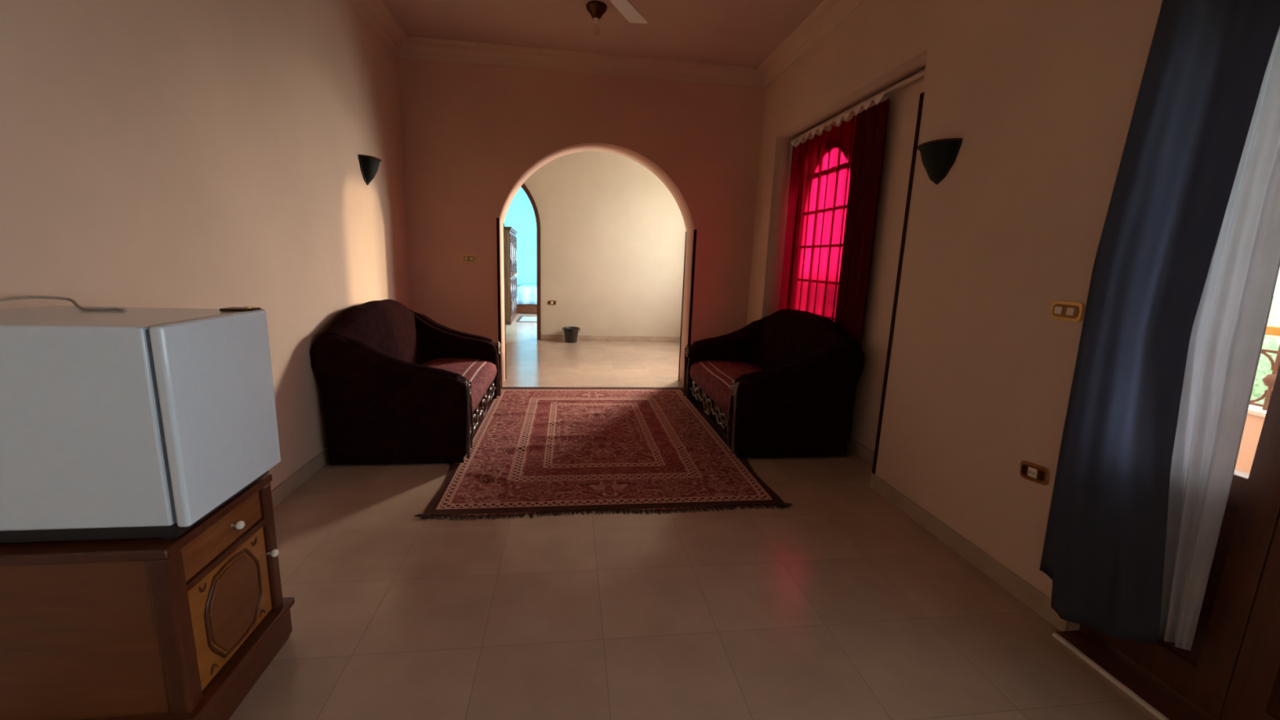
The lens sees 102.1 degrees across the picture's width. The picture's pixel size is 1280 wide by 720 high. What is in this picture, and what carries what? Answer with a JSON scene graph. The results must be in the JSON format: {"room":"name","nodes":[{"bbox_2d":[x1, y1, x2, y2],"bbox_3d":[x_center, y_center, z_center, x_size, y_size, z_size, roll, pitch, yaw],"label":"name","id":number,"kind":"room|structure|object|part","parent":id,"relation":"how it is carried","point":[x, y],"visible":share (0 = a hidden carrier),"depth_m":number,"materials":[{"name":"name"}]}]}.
{"room":"traditional dwelling","nodes":[
{"label":"traditional dwelling","id":0,"kind":"room"},
{"bbox_2d":[0,0,410,490],"bbox_3d":[-2.018,-0.622,1.350,0.200,3.570,9.400,1,11,-8],"label":"wall","id":1,"kind":"structure","parent":0,"point":[154,153],"depth_m":2.50,"materials":[{"name":"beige paint"}]},
{"bbox_2d":[271,447,328,507],"bbox_3d":[-1.956,1.104,1.575,0.018,0.100,8.760,1,11,-8],"label":"baseboard","id":2,"kind":"structure","parent":1,"relation":"attached to","point":[288,486],"depth_m":3.31,"materials":[{"name":"tile"}]},
{"bbox_2d":[358,154,382,185],"bbox_3d":[-2.271,-1.604,4.413,0.124,0.222,0.309,1,11,-8],"label":"wall sconce","id":3,"kind":"object","parent":1,"relation":"attached to","point":[369,165],"visible":1,"depth_m":4.33,"materials":[{"name":"black metal"}]},
{"bbox_3d":[-2.326,-1.601,4.406,0.010,0.214,0.309,1,11,-8],"label":"plate","id":4,"kind":"part","parent":3,"relation":"part of","materials":[{"name":"black metal"}]},
{"bbox_2d":[349,0,866,88],"bbox_3d":[0.059,-2.256,1.188,3.840,0.155,8.760,1,11,-8],"label":"trim","id":5,"kind":"structure","parent":1,"relation":"attached to","point":[828,14],"depth_m":5.26,"materials":[{"name":"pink paint"}]},
{"bbox_2d":[503,186,537,286],"bbox_3d":[-2.723,-3.372,15.520,4.400,3.570,0.200,1,11,-8],"label":"wall","id":6,"kind":"structure","parent":0,"point":[520,215],"depth_m":15.27,"materials":[{"name":"blue paint"}]},
{"bbox_2d":[398,57,764,385],"bbox_3d":[-1.058,-1.467,5.921,5.500,3.570,0.440,1,11,-8],"label":"wall","id":7,"kind":"structure","parent":0,"point":[473,135],"depth_m":5.61,"materials":[{"name":"paint"}]},
{"bbox_2d":[462,254,475,262],"bbox_3d":[-1.867,-1.107,5.646,0.142,0.082,0.020,1,11,-8],"label":"light switch","id":8,"kind":"object","parent":7,"relation":"attached to","point":[465,258],"visible":1,"depth_m":5.64,"materials":[{"name":"gold metal"}]},
{"bbox_2d":[496,217,502,387],"bbox_3d":[-1.577,-0.612,5.801,0.029,1.900,0.029,1,11,-8],"label":"trim","id":9,"kind":"structure","parent":7,"relation":"attached to","point":[497,219],"depth_m":5.74,"materials":[{"name":"brown wood"}]},
{"bbox_2d":[503,223,506,379],"bbox_3d":[-1.634,-0.678,6.217,0.029,1.870,0.029,1,11,-8],"label":"trim","id":10,"kind":"structure","parent":7,"relation":"attached to","point":[504,224],"depth_m":6.20,"materials":[{"name":"beige paint"}]},
{"bbox_2d":[502,386,683,388],"bbox_3d":[-0.522,0.328,6.135,2.180,0.004,0.035,1,11,-8],"label":"trim","id":11,"kind":"structure","parent":7,"relation":"attached to","point":[503,387],"depth_m":6.15,"materials":[{"name":"brown wood"}]},
{"bbox_2d":[678,231,686,380],"bbox_3d":[0.544,-0.658,6.518,0.029,1.870,0.029,1,11,-8],"label":"trim","id":12,"kind":"structure","parent":7,"relation":"attached to","point":[686,231],"depth_m":6.50,"materials":[{"name":"beige paint"}]},
{"bbox_2d":[687,229,697,346],"bbox_3d":[0.600,-0.577,6.105,0.029,1.870,0.029,1,11,-8],"label":"trim","id":13,"kind":"structure","parent":7,"relation":"attached to","point":[695,230],"depth_m":6.04,"materials":[{"name":"brown wood"}]},
{"bbox_2d":[382,0,823,67],"bbox_3d":[-1.088,-3.373,5.973,5.820,0.150,19.400,1,11,-8],"label":"ceiling","id":14,"kind":"structure","parent":0,"point":[738,33],"depth_m":4.67,"materials":[{"name":"paint"}]},
{"bbox_2d":[586,0,607,35],"bbox_3d":[-0.365,-2.839,4.327,0.176,0.226,0.176,1,11,-8],"label":"ceiling lamp","id":15,"kind":"object","parent":14,"relation":"attached to","point":[596,9],"visible":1,"depth_m":4.27,"materials":[{"name":"gold metal"}]},
{"bbox_2d":[593,17,599,23],"bbox_3d":[-0.366,-2.838,4.327,0.044,0.032,0.043,1,11,-8],"label":"bulb socket","id":16,"kind":"object","parent":15,"relation":"attached to","point":[596,20],"depth_m":4.31,"materials":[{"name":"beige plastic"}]},
{"bbox_2d":[609,0,648,23],"bbox_3d":[-0.398,-2.502,3.097,1.080,0.425,1.226,1,11,-8],"label":"ceiling fan","id":17,"kind":"object","parent":14,"relation":"hanging from","point":[624,7],"visible":1,"depth_m":3.59,"materials":[{"name":"white metal"}]},
{"bbox_2d":[524,151,686,336],"bbox_3d":[-1.465,-2.139,9.343,5.620,3.570,0.180,1,11,-8],"label":"wall","id":18,"kind":"structure","parent":0,"point":[613,234],"depth_m":9.40,"materials":[{"name":"paint"}]},
{"bbox_2d":[520,182,540,340],"bbox_3d":[-2.297,-1.843,9.280,1.020,2.952,0.235,1,11,-8],"label":"trim","id":19,"kind":"structure","parent":18,"relation":"attached to","point":[523,186],"depth_m":9.22,"materials":[{"name":"brown wood"}]},
{"bbox_2d":[547,300,555,304],"bbox_3d":[-1.605,-1.047,9.437,0.150,0.080,0.018,1,11,-8],"label":"wall socket","id":20,"kind":"object","parent":18,"relation":"attached to","point":[549,302],"visible":1,"depth_m":9.43,"materials":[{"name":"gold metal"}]},
{"bbox_2d":[540,334,679,342],"bbox_3d":[-0.128,-0.102,8.189,3.010,0.100,3.200,1,11,-8],"label":"baseboard","id":21,"kind":"structure","parent":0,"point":[548,337],"depth_m":9.71,"materials":[{"name":"tile"}]},
{"bbox_2d":[228,312,1159,719],"bbox_3d":[-1.219,0.263,6.673,5.820,0.120,19.400,1,11,-8],"label":"floor","id":22,"kind":"structure","parent":0,"point":[836,604],"depth_m":2.26,"materials":[{"name":"tile"}]},
{"bbox_2d":[0,474,294,719],"bbox_3d":[-1.617,0.799,1.675,0.630,0.684,0.558,1,11,-8],"label":"base cabinet","id":23,"kind":"object","parent":22,"relation":"on","point":[184,627],"visible":0.94,"depth_m":1.46,"materials":[{"name":"orange wood"}]},
{"bbox_3d":[-1.607,0.810,1.436,0.545,0.555,0.020,1,11,-8],"label":"panel","id":24,"kind":"part","parent":23,"relation":"part of","materials":[{"name":"orange wood"}]},
{"bbox_2d":[0,305,280,542],"bbox_3d":[-1.585,0.157,1.567,0.643,0.617,0.476,1,11,-8],"label":"mini fridge","id":25,"kind":"object","parent":23,"relation":"on","point":[135,422],"visible":1,"depth_m":1.38,"materials":[{"name":"metal"}]},
{"bbox_2d":[0,295,126,311],"bbox_3d":[-1.798,-0.157,1.497,0.242,0.039,0.391,8,12,29],"label":"power cable","id":26,"kind":"object","parent":25,"relation":"on","point":[73,301],"visible":1,"depth_m":1.60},
{"bbox_3d":[-1.283,0.144,1.605,0.035,0.561,0.476,1,11,-8],"label":"door","id":27,"kind":"part","parent":25,"relation":"part of","materials":[{"name":"metal"}]},
{"bbox_3d":[-1.329,0.786,1.481,0.058,0.505,0.058,1,11,-8],"label":"corner post","id":28,"kind":"part","parent":23,"relation":"part of","materials":[{"name":"brown wood"}]},
{"bbox_3d":[-1.358,0.554,1.666,0.046,0.115,0.392,1,11,-8],"label":"drawer","id":29,"kind":"part","parent":23,"relation":"part of","materials":[{"name":"red wood"}]},
{"bbox_3d":[-1.348,0.623,1.681,0.032,0.023,0.398,1,11,-8],"label":"divider rail","id":30,"kind":"part","parent":23,"relation":"part of","materials":[{"name":"brown wood"}]},
{"bbox_3d":[-1.357,0.804,1.715,0.026,0.339,0.392,1,11,-8],"label":"door","id":31,"kind":"part","parent":23,"relation":"part of","materials":[{"name":"brown wood"}]},
{"bbox_3d":[-1.343,0.800,1.716,0.011,0.304,0.293,1,11,-8],"label":"panel moulding","id":32,"kind":"part","parent":23,"relation":"part of","materials":[{"name":"brown wood"}]},
{"bbox_3d":[-1.342,0.800,1.716,0.009,0.265,0.243,1,11,-8],"label":"carved panel","id":33,"kind":"part","parent":23,"relation":"part of","materials":[{"name":"orange wood"}]},
{"bbox_3d":[-1.322,0.543,1.700,0.036,0.029,0.029,1,11,-8],"label":"knob","id":34,"kind":"part","parent":23,"relation":"part of","materials":[{"name":"ceramic"}]},
{"bbox_3d":[-1.389,0.699,1.921,0.058,0.505,0.050,1,11,-8],"label":"corner post","id":35,"kind":"part","parent":23,"relation":"part of","materials":[{"name":"brown wood"}]},
{"bbox_3d":[-1.351,0.711,1.904,0.036,0.029,0.029,1,11,-8],"label":"knob","id":36,"kind":"part","parent":23,"relation":"part of","materials":[{"name":"ceramic"}]},
{"bbox_2d":[310,299,501,465],"bbox_3d":[-1.832,0.050,4.449,1.029,1.091,1.800,1,11,-8],"label":"sofa","id":37,"kind":"object","parent":22,"relation":"on","point":[397,384],"visible":1,"depth_m":3.64,"materials":[{"name":"red fabric"}]},
{"bbox_3d":[-2.168,0.006,4.394,0.310,1.016,1.760,1,11,-8],"label":"backrest","id":38,"kind":"part","parent":37,"relation":"part of","materials":[{"name":"red fabric"}]},
{"bbox_3d":[-1.740,0.257,3.679,1.004,0.885,0.200,1,11,-8],"label":"arm","id":39,"kind":"part","parent":37,"relation":"part of","materials":[{"name":"red fabric"}]},
{"bbox_3d":[-1.953,-0.050,5.235,1.004,0.885,0.200,1,11,-8],"label":"arm","id":40,"kind":"part","parent":37,"relation":"part of","materials":[{"name":"red fabric"}]},
{"bbox_2d":[420,357,497,416],"bbox_3d":[-1.713,0.219,4.499,0.725,0.220,1.390,1,11,-8],"label":"seat cushion","id":41,"kind":"object","parent":37,"relation":"on","point":[482,372],"depth_m":4.79,"materials":[{"name":"red fabric"}]},
{"bbox_2d":[504,226,517,324],"bbox_3d":[-3.458,-2.018,12.205,1.010,2.109,2.200,0,11,-10],"label":"display cabinet","id":42,"kind":"object","parent":22,"relation":"on","point":[510,239],"visible":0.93,"depth_m":11.42,"materials":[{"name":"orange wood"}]},
{"bbox_3d":[-2.901,-1.893,11.611,0.025,1.930,0.677,0,11,-10],"label":"door","id":43,"kind":"part","parent":42,"relation":"part of","materials":[{"name":"brown wood"}]},
{"bbox_3d":[-3.422,-3.018,12.013,1.010,0.070,2.200,0,11,-10],"label":"cornice","id":44,"kind":"part","parent":42,"relation":"part of","materials":[{"name":"brown wood"}]},
{"bbox_2d":[516,283,537,313],"bbox_3d":[-2.477,-1.761,14.718,1.943,0.725,2.022,1,11,-8],"label":"bed","id":45,"kind":"object","parent":22,"relation":"on","point":[526,293],"visible":0.27,"depth_m":13.67,"materials":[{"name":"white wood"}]},
{"bbox_3d":[-2.356,-1.399,13.830,1.900,0.320,0.040,1,11,-8],"label":"footboard","id":46,"kind":"part","parent":45,"relation":"part of","materials":[{"name":"brown wood"}]},
{"bbox_2d":[516,315,537,322],"bbox_3d":[-2.397,-0.994,12.640,1.100,0.011,1.100,1,11,-8],"label":"rug","id":47,"kind":"object","parent":22,"relation":"on","point":[522,318],"visible":0.41,"depth_m":12.49,"materials":[{"name":"white fabric"}]},
{"bbox_2d":[562,326,579,342],"bbox_3d":[-1.246,-0.452,9.363,0.316,0.264,0.346,1,11,-8],"label":"bucket","id":48,"kind":"object","parent":22,"relation":"on","point":[571,333],"visible":1,"depth_m":9.29,"materials":[{"name":"grey plastic"}]},
{"bbox_2d":[413,386,792,520],"bbox_3d":[-0.368,0.607,4.610,2.308,0.041,3.169,1,11,-8],"label":"patterned rug","id":49,"kind":"object","parent":22,"relation":"on","point":[541,451],"visible":0.97,"depth_m":3.90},
{"bbox_2d":[683,308,864,457],"bbox_3d":[1.110,0.078,4.856,1.029,1.091,1.800,1,11,-8],"label":"sofa","id":50,"kind":"object","parent":22,"relation":"on","point":[783,384],"visible":1,"depth_m":4.07,"materials":[{"name":"red fabric"}]},
{"bbox_3d":[1.014,-0.022,5.646,1.004,0.885,0.200,1,11,-8],"label":"arm","id":51,"kind":"part","parent":50,"relation":"part of","materials":[{"name":"red fabric"}]},
{"bbox_2d":[689,360,762,415],"bbox_3d":[0.979,0.244,4.871,0.725,0.220,1.390,1,11,-8],"label":"seat cushion","id":52,"kind":"object","parent":50,"relation":"on","point":[713,379],"depth_m":4.99,"materials":[{"name":"red fabric"}]},
{"bbox_3d":[1.227,0.284,4.090,1.004,0.885,0.200,1,11,-8],"label":"arm","id":53,"kind":"part","parent":50,"relation":"part of","materials":[{"name":"red fabric"}]},
{"bbox_3d":[1.449,0.040,4.895,0.310,1.016,1.760,1,11,-8],"label":"backrest","id":54,"kind":"part","parent":50,"relation":"part of","materials":[{"name":"red fabric"}]},
{"bbox_2d":[746,0,1162,631],"bbox_3d":[2.037,-0.543,1.693,0.250,3.570,8.960,1,11,-8],"label":"wall","id":55,"kind":"structure","parent":0,"point":[1040,96],"depth_m":2.65,"materials":[{"name":"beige paint"}]},
{"bbox_2d":[791,68,924,142],"bbox_3d":[1.755,-2.071,4.274,0.040,0.045,2.320,1,11,-8],"label":"rail","id":56,"kind":"object","parent":55,"relation":"attached to","point":[920,74],"visible":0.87,"depth_m":3.85,"materials":[{"name":"wood"}]},
{"bbox_2d":[778,93,889,439],"bbox_3d":[1.661,-0.802,4.840,0.063,2.665,1.700,1,11,-8],"label":"window curtain","id":57,"kind":"object","parent":56,"relation":"hanging from","point":[834,184],"visible":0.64,"depth_m":4.52,"materials":[{"name":"red fabric"}]},
{"bbox_2d":[798,76,924,451],"bbox_3d":[1.840,-1.097,4.539,0.130,3.570,3.360,1,11,-8],"label":"wall niche","id":58,"kind":"object","parent":55,"relation":"in","point":[904,101],"visible":0.09,"depth_m":3.92,"materials":[{"name":"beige paint"}]},
{"bbox_2d":[847,437,874,465],"bbox_3d":[1.714,0.617,4.798,0.018,0.100,2.340,1,11,-8],"label":"baseboard","id":59,"kind":"structure","parent":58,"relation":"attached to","point":[853,445],"depth_m":4.19,"materials":[{"name":"tile"}]},
{"bbox_2d":[871,92,924,474],"bbox_3d":[1.684,-0.416,3.380,0.029,2.460,0.029,1,11,-8],"label":"trim","id":60,"kind":"structure","parent":55,"relation":"attached to","point":[922,95],"depth_m":3.35,"materials":[{"name":"brown wood"}]},
{"bbox_2d":[916,137,962,184],"bbox_3d":[1.676,-1.131,2.983,0.124,0.222,0.309,1,11,-8],"label":"wall sconce","id":61,"kind":"object","parent":55,"relation":"attached to","point":[938,157],"visible":1,"depth_m":2.92,"materials":[{"name":"black metal"}]},
{"bbox_2d":[869,473,1069,631],"bbox_3d":[1.830,1.140,2.099,0.018,0.100,8.760,1,11,-8],"label":"baseboard","id":62,"kind":"structure","parent":55,"relation":"attached to","point":[1037,601],"depth_m":2.68,"materials":[{"name":"tile"}]},
{"bbox_2d":[1019,460,1049,484],"bbox_3d":[1.799,0.515,2.365,0.018,0.092,0.146,1,11,-8],"label":"wall socket","id":63,"kind":"object","parent":55,"relation":"attached to","point":[1037,473],"visible":1,"depth_m":2.35,"materials":[{"name":"gold metal"}]},
{"bbox_2d":[1027,466,1037,478],"bbox_3d":[1.794,0.515,2.364,0.005,0.044,0.044,1,5,-8],"label":"socket","id":64,"kind":"object","parent":63,"relation":"attached to","point":[1032,471],"depth_m":2.36,"materials":[{"name":"beige plastic"}]},
{"bbox_2d":[1049,300,1084,321],"bbox_3d":[1.825,-0.210,2.218,0.020,0.082,0.142,1,11,-8],"label":"light switch","id":65,"kind":"object","parent":55,"relation":"attached to","point":[1069,311],"visible":1,"depth_m":2.21,"materials":[{"name":"gold metal"}]},
{"bbox_2d":[1052,632,1169,719],"bbox_3d":[1.829,1.269,1.683,0.017,0.024,1.060,1,11,-8],"label":"trim","id":66,"kind":"structure","parent":55,"relation":"attached to","point":[1073,648],"depth_m":1.96,"materials":[{"name":"stone"}]},
{"bbox_2d":[1056,630,1216,719],"bbox_3d":[1.955,1.269,1.700,0.238,0.026,1.060,1,11,-8],"label":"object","id":67,"kind":"structure","parent":55,"relation":"attached to","point":[1170,703],"depth_m":1.96,"materials":[{"name":"brown wood"}]},
{"bbox_2d":[1079,364,1279,719],"bbox_3d":[2.047,0.045,1.471,0.120,2.500,1.060,1,11,-8],"label":"door","id":68,"kind":"structure","parent":55,"relation":"in","point":[1231,669],"depth_m":1.70,"materials":[{"name":"brown wood"}]},
{"bbox_3d":[2.047,0.045,1.471,0.120,2.500,1.060,1,11,-8],"label":"frame","id":69,"kind":"part","parent":68,"relation":"part of","materials":[{"name":"brown wood"}]},
{"bbox_3d":[1.987,0.767,1.896,0.054,0.620,0.275,1,11,-8],"label":"panel","id":70,"kind":"part","parent":68,"relation":"part of","materials":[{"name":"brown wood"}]},
{"bbox_3d":[2.053,0.862,1.412,0.054,0.620,0.390,1,11,-8],"label":"panel","id":71,"kind":"part","parent":68,"relation":"part of","materials":[{"name":"brown wood"}]},
{"bbox_3d":[1.956,-1.703,1.114,0.092,0.023,1.700,1,11,-8],"label":"rail","id":72,"kind":"object","parent":55,"relation":"attached to","visible":0},
{"bbox_2d":[1039,0,1279,644],"bbox_3d":[1.827,-0.343,1.808,0.031,2.920,0.476,0,11,-11],"label":"door curtain","id":73,"kind":"object","parent":72,"relation":"hanging from","point":[1103,555],"visible":1,"depth_m":1.85,"materials":[{"name":"blue fabric"}]},
{"bbox_2d":[1159,26,1279,650],"bbox_3d":[1.912,-0.379,1.637,0.035,2.780,0.280,1,11,-8],"label":"sheer curtain","id":74,"kind":"object","parent":72,"relation":"hanging from","point":[1228,330],"visible":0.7,"depth_m":1.69,"materials":[{"name":"white fabric"}]},
{"bbox_2d":[1235,413,1264,473],"bbox_3d":[2.749,0.670,2.924,0.140,1.055,7.900,1,11,-8],"label":"wall","id":75,"kind":"structure","parent":0,"point":[1253,426],"depth_m":2.35,"materials":[{"name":"orange paint"}]},
{"bbox_2d":[1247,404,1266,417],"bbox_3d":[2.768,0.141,2.823,0.170,0.023,7.900,1,11,-8],"label":"trim","id":76,"kind":"structure","parent":75,"relation":"on","point":[1256,411],"depth_m":2.32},
{"bbox_2d":[1249,324,1279,409],"bbox_3d":[2.765,-0.054,2.784,0.064,0.375,7.700,1,11,-8],"label":"balcony railing","id":77,"kind":"object","parent":76,"relation":"on","point":[1268,380],"visible":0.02,"depth_m":2.31,"materials":[{"name":"orange metal"}]},
{"bbox_3d":[2.771,-0.219,2.752,0.060,0.040,7.700,1,11,-8],"label":"rail","id":78,"kind":"part","parent":77,"relation":"part of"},
{"label":"outside","id":79,"kind":"structure","parent":0,"visible":0},
{"bbox_2d":[1261,296,1279,372],"bbox_3d":[25.563,-0.814,34.182,460.000,0.100,460.000,1,11,-8],"label":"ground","id":80,"kind":"structure","parent":79,"point":[1275,307],"depth_m":81.28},
{"bbox_2d":[1250,314,1279,404],"bbox_3d":[7.258,1.547,6.829,4.300,4.310,3.585,1,11,-8],"label":"leafy tree","id":81,"kind":"object","parent":80,"relation":"on","point":[1258,390],"visible":0.02,"depth_m":6.50,"materials":[{"name":"green plant"}]},
{"bbox_2d":[1254,320,1279,395],"bbox_3d":[12.316,1.065,10.759,4.438,4.129,3.802,3,11,4],"label":"leafy tree","id":82,"kind":"object","parent":80,"relation":"on","point":[1262,366],"visible":0.02,"depth_m":10.74,"materials":[{"name":"green plant"}]}
]}

